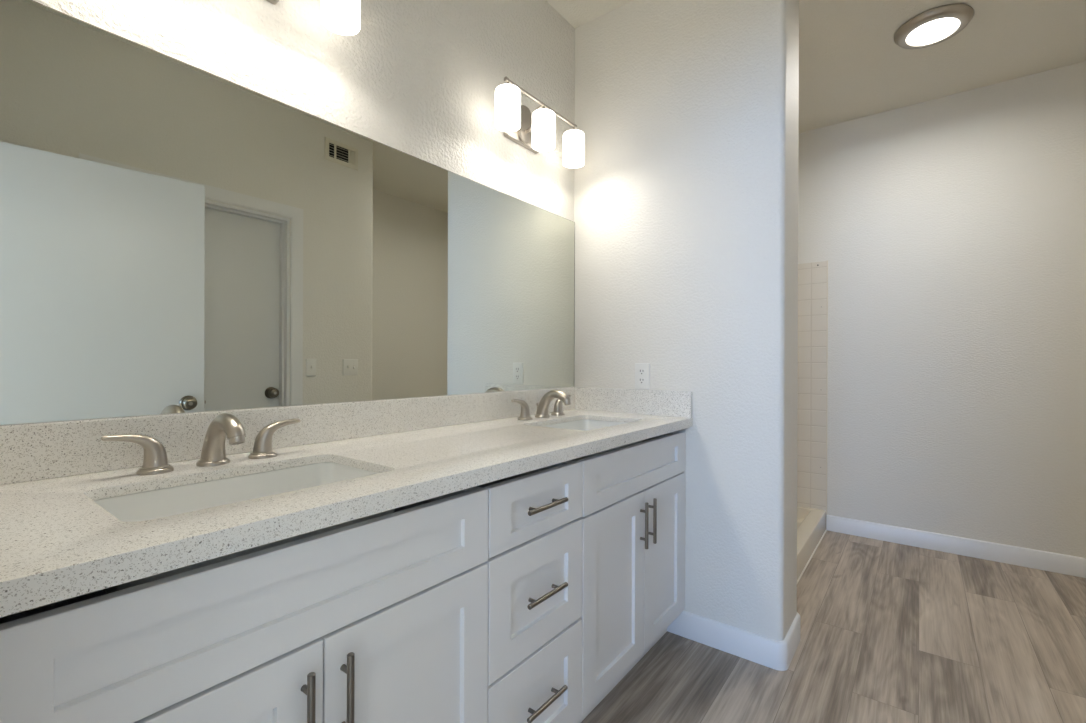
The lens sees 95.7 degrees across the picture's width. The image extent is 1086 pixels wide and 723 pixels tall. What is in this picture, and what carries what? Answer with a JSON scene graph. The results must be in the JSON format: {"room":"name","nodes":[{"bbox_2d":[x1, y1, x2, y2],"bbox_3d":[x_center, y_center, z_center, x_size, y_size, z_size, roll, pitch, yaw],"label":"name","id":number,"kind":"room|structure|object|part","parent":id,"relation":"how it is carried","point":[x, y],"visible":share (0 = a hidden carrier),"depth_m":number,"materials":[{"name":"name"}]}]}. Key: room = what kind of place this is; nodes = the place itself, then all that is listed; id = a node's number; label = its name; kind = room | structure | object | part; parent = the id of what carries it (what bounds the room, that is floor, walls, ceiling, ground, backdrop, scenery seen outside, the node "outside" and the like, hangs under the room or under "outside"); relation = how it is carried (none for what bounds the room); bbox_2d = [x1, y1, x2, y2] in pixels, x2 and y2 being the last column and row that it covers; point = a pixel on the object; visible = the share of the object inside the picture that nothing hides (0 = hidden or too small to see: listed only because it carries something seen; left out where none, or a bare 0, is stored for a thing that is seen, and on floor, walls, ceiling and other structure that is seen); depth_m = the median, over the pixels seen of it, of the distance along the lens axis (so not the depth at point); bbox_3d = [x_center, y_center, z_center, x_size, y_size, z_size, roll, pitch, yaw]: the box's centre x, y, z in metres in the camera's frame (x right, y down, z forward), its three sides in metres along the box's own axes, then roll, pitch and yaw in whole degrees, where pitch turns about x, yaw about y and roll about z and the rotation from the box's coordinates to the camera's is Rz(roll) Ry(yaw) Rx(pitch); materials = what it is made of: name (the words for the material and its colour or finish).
{"room":"bathroom","nodes":[
{"label":"bathroom","id":0,"kind":"room"},
{"bbox_2d":[10,0,574,424],"bbox_3d":[0.071,-0.240,2.354,0.100,2.740,4.020,0,0,37],"label":"wall","id":1,"kind":"structure","parent":0,"point":[420,79],"depth_m":1.60,"materials":[{"name":"white paint"}]},
{"bbox_2d":[0,0,574,424],"bbox_3d":[-0.439,-0.280,1.602,0.006,0.792,1.938,0,0,37],"label":"mirror","id":2,"kind":"object","parent":1,"relation":"attached to","point":[177,236],"visible":1,"depth_m":1.18,"materials":[{"name":"white mirror"}]},
{"bbox_2d":[0,387,574,484],"bbox_3d":[-0.438,0.170,1.593,0.020,0.106,1.952,0,0,37],"label":"backsplash","id":3,"kind":"structure","parent":1,"relation":"attached to","point":[45,450],"depth_m":1.16,"materials":[{"name":"stone"}]},
{"bbox_2d":[266,0,359,35],"bbox_3d":[-0.690,-0.984,1.138,0.168,0.194,0.529,0,0,37],"label":"vanity light","id":4,"kind":"object","parent":1,"relation":"attached to","point":[342,17],"visible":1,"depth_m":1.28,"materials":[{"name":"white glass"}]},
{"bbox_3d":[-0.529,-0.953,1.288,0.095,0.133,0.095,0,0,37],"label":"lamp shade","id":5,"kind":"part","parent":4,"relation":"part of","materials":[{"name":"white glass"}]},
{"bbox_3d":[-0.529,-0.943,1.288,0.056,0.081,0.056,0,0,37],"label":"bulb","id":6,"kind":"part","parent":4,"relation":"part of","materials":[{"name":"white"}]},
{"bbox_2d":[495,76,584,167],"bbox_3d":[-0.026,-0.966,2.004,0.168,0.194,0.529,0,0,37],"label":"vanity light","id":7,"kind":"object","parent":1,"relation":"attached to","point":[535,132],"visible":1,"depth_m":1.95,"materials":[{"name":"white glass"}]},
{"bbox_3d":[-0.129,-0.935,1.810,0.095,0.133,0.095,0,0,37],"label":"lamp shade","id":8,"kind":"part","parent":7,"relation":"part of","materials":[{"name":"white glass"}]},
{"bbox_3d":[-0.073,-0.986,2.040,0.012,0.154,0.080,0,0,37],"label":"plate","id":9,"kind":"part","parent":7,"relation":"part of","materials":[{"name":"silver metal"}]},
{"bbox_3d":[-0.033,-0.996,2.010,0.094,0.094,0.014,0,0,37],"label":"arm","id":10,"kind":"part","parent":7,"relation":"part of","materials":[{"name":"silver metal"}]},
{"bbox_3d":[0.003,-0.935,1.982,0.095,0.133,0.095,0,0,37],"label":"lamp shade","id":11,"kind":"part","parent":7,"relation":"part of","materials":[{"name":"white glass"}]},
{"bbox_3d":[0.135,-0.934,2.154,0.095,0.133,0.095,0,0,37],"label":"lamp shade","id":12,"kind":"part","parent":7,"relation":"part of","materials":[{"name":"white glass"}]},
{"bbox_2d":[574,0,798,640],"bbox_3d":[0.602,-0.238,2.200,0.930,2.740,0.276,0,0,37],"label":"wall","id":13,"kind":"structure","parent":0,"point":[687,111],"depth_m":1.98,"materials":[{"name":"white paint"}]},
{"bbox_2d":[635,363,649,389],"bbox_3d":[0.433,0.062,2.150,0.070,0.115,0.008,0,0,37],"label":"wall outlet","id":14,"kind":"object","parent":13,"relation":"attached to","point":[642,370],"visible":1,"depth_m":2.15,"materials":[{"name":"white plastic"}]},
{"bbox_2d":[638,369,644,374],"bbox_3d":[0.432,0.043,2.148,0.034,0.025,0.002,0,0,37],"label":"receptacle","id":15,"kind":"object","parent":14,"relation":"attached to","point":[640,371],"depth_m":2.15,"materials":[{"name":"white plastic"}]},
{"bbox_2d":[638,378,644,383],"bbox_3d":[0.432,0.082,2.148,0.034,0.025,0.002,0,0,37],"label":"receptacle","id":16,"kind":"object","parent":14,"relation":"attached to","point":[640,380],"depth_m":2.15,"materials":[{"name":"white plastic"}]},
{"bbox_2d":[667,611,800,670],"bbox_3d":[0.791,1.082,2.052,0.469,0.102,0.304,0,0,37],"label":"baseboard","id":17,"kind":"structure","parent":13,"relation":"attached to","point":[771,653],"depth_m":1.90,"materials":[{"name":"white paint"}]},
{"bbox_2d":[546,0,1085,132],"bbox_3d":[1.205,-1.646,1.488,2.945,0.080,4.020,0,0,37],"label":"ceiling","id":18,"kind":"structure","parent":0,"point":[851,65],"depth_m":2.52,"materials":[{"name":"paint"}]},
{"bbox_2d":[894,4,973,48],"bbox_3d":[1.856,-1.586,2.343,0.300,0.034,0.300,0,0,37],"label":"recessed light","id":19,"kind":"object","parent":18,"relation":"in","point":[936,25],"visible":1,"depth_m":2.31,"materials":[{"name":"silver metal"}]},
{"bbox_2d":[906,18,959,45],"bbox_3d":[1.856,-1.582,2.343,0.202,0.022,0.202,0,0,37],"label":"diffuser","id":20,"kind":"object","parent":19,"relation":"attached to","point":[933,31],"depth_m":2.34,"materials":[{"name":"white"}]},
{"bbox_2d":[581,530,1085,722],"bbox_3d":[1.194,1.164,1.488,2.945,0.060,4.020,0,0,37],"label":"floor","id":21,"kind":"structure","parent":0,"point":[890,632],"depth_m":1.88,"materials":[{"name":"grey wood"}]},
{"bbox_2d":[0,488,487,722],"bbox_3d":[-0.567,0.686,0.956,0.587,0.883,0.770,0,0,37],"label":"vanity cabinet","id":22,"kind":"object","parent":21,"relation":"on","point":[382,619],"visible":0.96,"depth_m":0.76,"materials":[{"name":"white paint"}]},
{"bbox_3d":[-0.482,0.732,0.649,0.020,0.565,0.384,0,0,37],"label":"door","id":23,"kind":"part","parent":22,"relation":"part of","materials":[{"name":"white paint"}]},
{"bbox_3d":[-0.366,0.511,0.764,0.023,0.010,0.010,0,0,37],"label":"post","id":24,"kind":"part","parent":22,"relation":"part of","materials":[{"name":"silver metal"}]},
{"bbox_3d":[-0.357,0.559,0.757,0.012,0.158,0.012,0,0,37],"label":"handle","id":25,"kind":"part","parent":22,"relation":"part of","materials":[{"name":"silver metal"}]},
{"bbox_3d":[-0.326,0.511,0.816,0.023,0.010,0.010,0,0,37],"label":"post","id":26,"kind":"part","parent":22,"relation":"part of","materials":[{"name":"silver metal"}]},
{"bbox_2d":[0,387,692,616],"bbox_3d":[-0.213,0.189,1.420,0.588,0.142,1.952,0,0,37],"label":"countertop","id":27,"kind":"structure","parent":22,"relation":"on","point":[57,543],"depth_m":0.98,"materials":[{"name":"stone"}]},
{"bbox_2d":[101,413,300,474],"bbox_3d":[-0.678,0.165,1.042,0.171,0.115,0.373,0,0,37],"label":"faucet","id":28,"kind":"object","parent":27,"relation":"on","point":[155,460],"visible":1,"depth_m":1.02,"materials":[{"name":"silver metal"}]},
{"bbox_3d":[-0.803,0.176,0.969,0.041,0.075,0.106,0,0,37],"label":"handle","id":29,"kind":"part","parent":28,"relation":"part of","materials":[{"name":"silver metal"}]},
{"bbox_3d":[-0.677,0.163,1.041,0.165,0.109,0.047,0,0,37],"label":"spout","id":30,"kind":"part","parent":28,"relation":"part of","materials":[{"name":"silver metal"}]},
{"bbox_3d":[-0.640,0.177,1.181,0.041,0.075,0.106,0,0,37],"label":"handle","id":31,"kind":"part","parent":28,"relation":"part of","materials":[{"name":"silver metal"}]},
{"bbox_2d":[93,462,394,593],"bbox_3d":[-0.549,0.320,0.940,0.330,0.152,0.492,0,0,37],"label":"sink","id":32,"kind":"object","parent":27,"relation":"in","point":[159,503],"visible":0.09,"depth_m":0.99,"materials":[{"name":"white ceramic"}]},
{"bbox_2d":[511,390,570,419],"bbox_3d":[0.041,0.168,1.978,0.171,0.115,0.388,0,0,37],"label":"faucet","id":33,"kind":"object","parent":27,"relation":"on","point":[562,397],"visible":1,"depth_m":1.97,"materials":[{"name":"silver metal"}]},
{"bbox_3d":[-0.089,0.179,1.900,0.041,0.075,0.106,0,0,37],"label":"handle","id":34,"kind":"part","parent":33,"relation":"part of","materials":[{"name":"silver metal"}]},
{"bbox_3d":[0.042,0.165,1.978,0.165,0.109,0.047,0,0,37],"label":"spout","id":35,"kind":"part","parent":33,"relation":"part of","materials":[{"name":"silver metal"}]},
{"bbox_3d":[0.083,0.180,2.124,0.041,0.075,0.106,0,0,37],"label":"handle","id":36,"kind":"part","parent":33,"relation":"part of","materials":[{"name":"silver metal"}]},
{"bbox_2d":[542,419,642,460],"bbox_3d":[0.160,0.322,1.865,0.330,0.152,0.472,0,0,37],"label":"sink","id":37,"kind":"object","parent":27,"relation":"in","point":[583,424],"visible":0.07,"depth_m":2.05,"materials":[{"name":"white ceramic"}]},
{"bbox_3d":[-0.317,0.559,0.809,0.012,0.158,0.012,0,0,37],"label":"handle","id":38,"kind":"part","parent":22,"relation":"part of","materials":[{"name":"silver metal"}]},
{"bbox_3d":[-0.247,0.733,0.955,0.020,0.565,0.380,0,0,37],"label":"door","id":39,"kind":"part","parent":22,"relation":"part of","materials":[{"name":"white paint"}]},
{"bbox_2d":[471,461,582,722],"bbox_3d":[-0.214,0.687,1.417,0.587,0.883,0.388,0,0,37],"label":"vanity cabinet","id":40,"kind":"object","parent":21,"relation":"on","point":[535,525],"visible":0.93,"depth_m":1.24,"materials":[{"name":"white paint"}]},
{"bbox_3d":[-0.011,0.363,1.262,0.020,0.157,0.384,0,0,37],"label":"drawer","id":41,"kind":"part","parent":40,"relation":"part of","materials":[{"name":"white paint"}]},
{"bbox_3d":[-0.011,0.589,1.262,0.020,0.278,0.384,0,0,37],"label":"drawer","id":42,"kind":"part","parent":40,"relation":"part of","materials":[{"name":"white paint"}]},
{"bbox_3d":[-0.013,0.876,1.262,0.020,0.281,0.384,0,0,37],"label":"drawer","id":43,"kind":"part","parent":40,"relation":"part of","materials":[{"name":"white paint"}]},
{"bbox_3d":[0.013,0.862,1.241,0.012,0.012,0.158,0,0,37],"label":"handle","id":44,"kind":"part","parent":40,"relation":"part of","materials":[{"name":"silver metal"}]},
{"bbox_3d":[0.015,0.589,1.241,0.012,0.012,0.158,0,0,37],"label":"handle","id":45,"kind":"part","parent":40,"relation":"part of","materials":[{"name":"silver metal"}]},
{"bbox_3d":[0.015,0.364,1.241,0.012,0.012,0.158,0,0,37],"label":"handle","id":46,"kind":"part","parent":40,"relation":"part of","materials":[{"name":"silver metal"}]},
{"bbox_2d":[568,431,685,722],"bbox_3d":[0.143,0.689,1.882,0.587,0.883,0.782,0,0,37],"label":"vanity cabinet","id":47,"kind":"object","parent":21,"relation":"on","point":[634,516],"visible":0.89,"depth_m":1.65,"materials":[{"name":"white paint"}]},
{"bbox_3d":[0.228,0.735,1.574,0.020,0.565,0.396,0,0,37],"label":"door","id":48,"kind":"part","parent":47,"relation":"part of","materials":[{"name":"white paint"}]},
{"bbox_3d":[0.341,0.366,1.719,0.020,0.161,0.761,0,0,37],"label":"false drawer","id":49,"kind":"part","parent":47,"relation":"part of","materials":[{"name":"white paint"}]},
{"bbox_3d":[0.356,0.562,1.686,0.012,0.158,0.012,0,0,37],"label":"handle","id":50,"kind":"part","parent":47,"relation":"part of","materials":[{"name":"silver metal"}]},
{"bbox_3d":[0.396,0.562,1.739,0.012,0.158,0.012,0,0,37],"label":"handle","id":51,"kind":"part","parent":47,"relation":"part of","materials":[{"name":"silver metal"}]},
{"bbox_3d":[0.461,0.736,1.877,0.020,0.565,0.362,0,0,37],"label":"door","id":52,"kind":"part","parent":47,"relation":"part of","materials":[{"name":"white paint"}]},
{"bbox_2d":[797,506,826,583],"bbox_3d":[1.121,1.068,2.962,0.832,0.132,1.568,0,0,37],"label":"shower pan","id":53,"kind":"object","parent":21,"relation":"on","point":[811,522],"visible":0.15,"depth_m":2.98,"materials":[{"name":"white ceramic"}]},
{"bbox_2d":[797,260,827,514],"bbox_3d":[1.124,0.170,2.962,0.832,1.724,1.569,0,0,37],"label":"shower surround","id":54,"kind":"object","parent":53,"relation":"on","point":[812,401],"visible":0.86,"depth_m":3.38,"materials":[{"name":"tile"}]},
{"bbox_3d":[1.924,0.173,3.330,0.008,1.724,0.012,0,0,37],"label":"edge trim","id":55,"kind":"part","parent":54,"relation":"part of","materials":[{"name":"beige plastic"}]},
{"bbox_2d":[798,61,1085,557],"bbox_3d":[2.432,-0.231,3.013,2.845,2.740,0.100,0,0,37],"label":"wall","id":56,"kind":"structure","parent":0,"point":[950,230],"depth_m":2.92,"materials":[{"name":"white paint"}]},
{"bbox_2d":[827,515,1085,577],"bbox_3d":[2.682,1.089,2.745,1.915,0.102,0.014,0,0,37],"label":"baseboard","id":57,"kind":"structure","parent":56,"relation":"attached to","point":[1014,555],"depth_m":2.89,"materials":[{"name":"white paint"}]}
]}

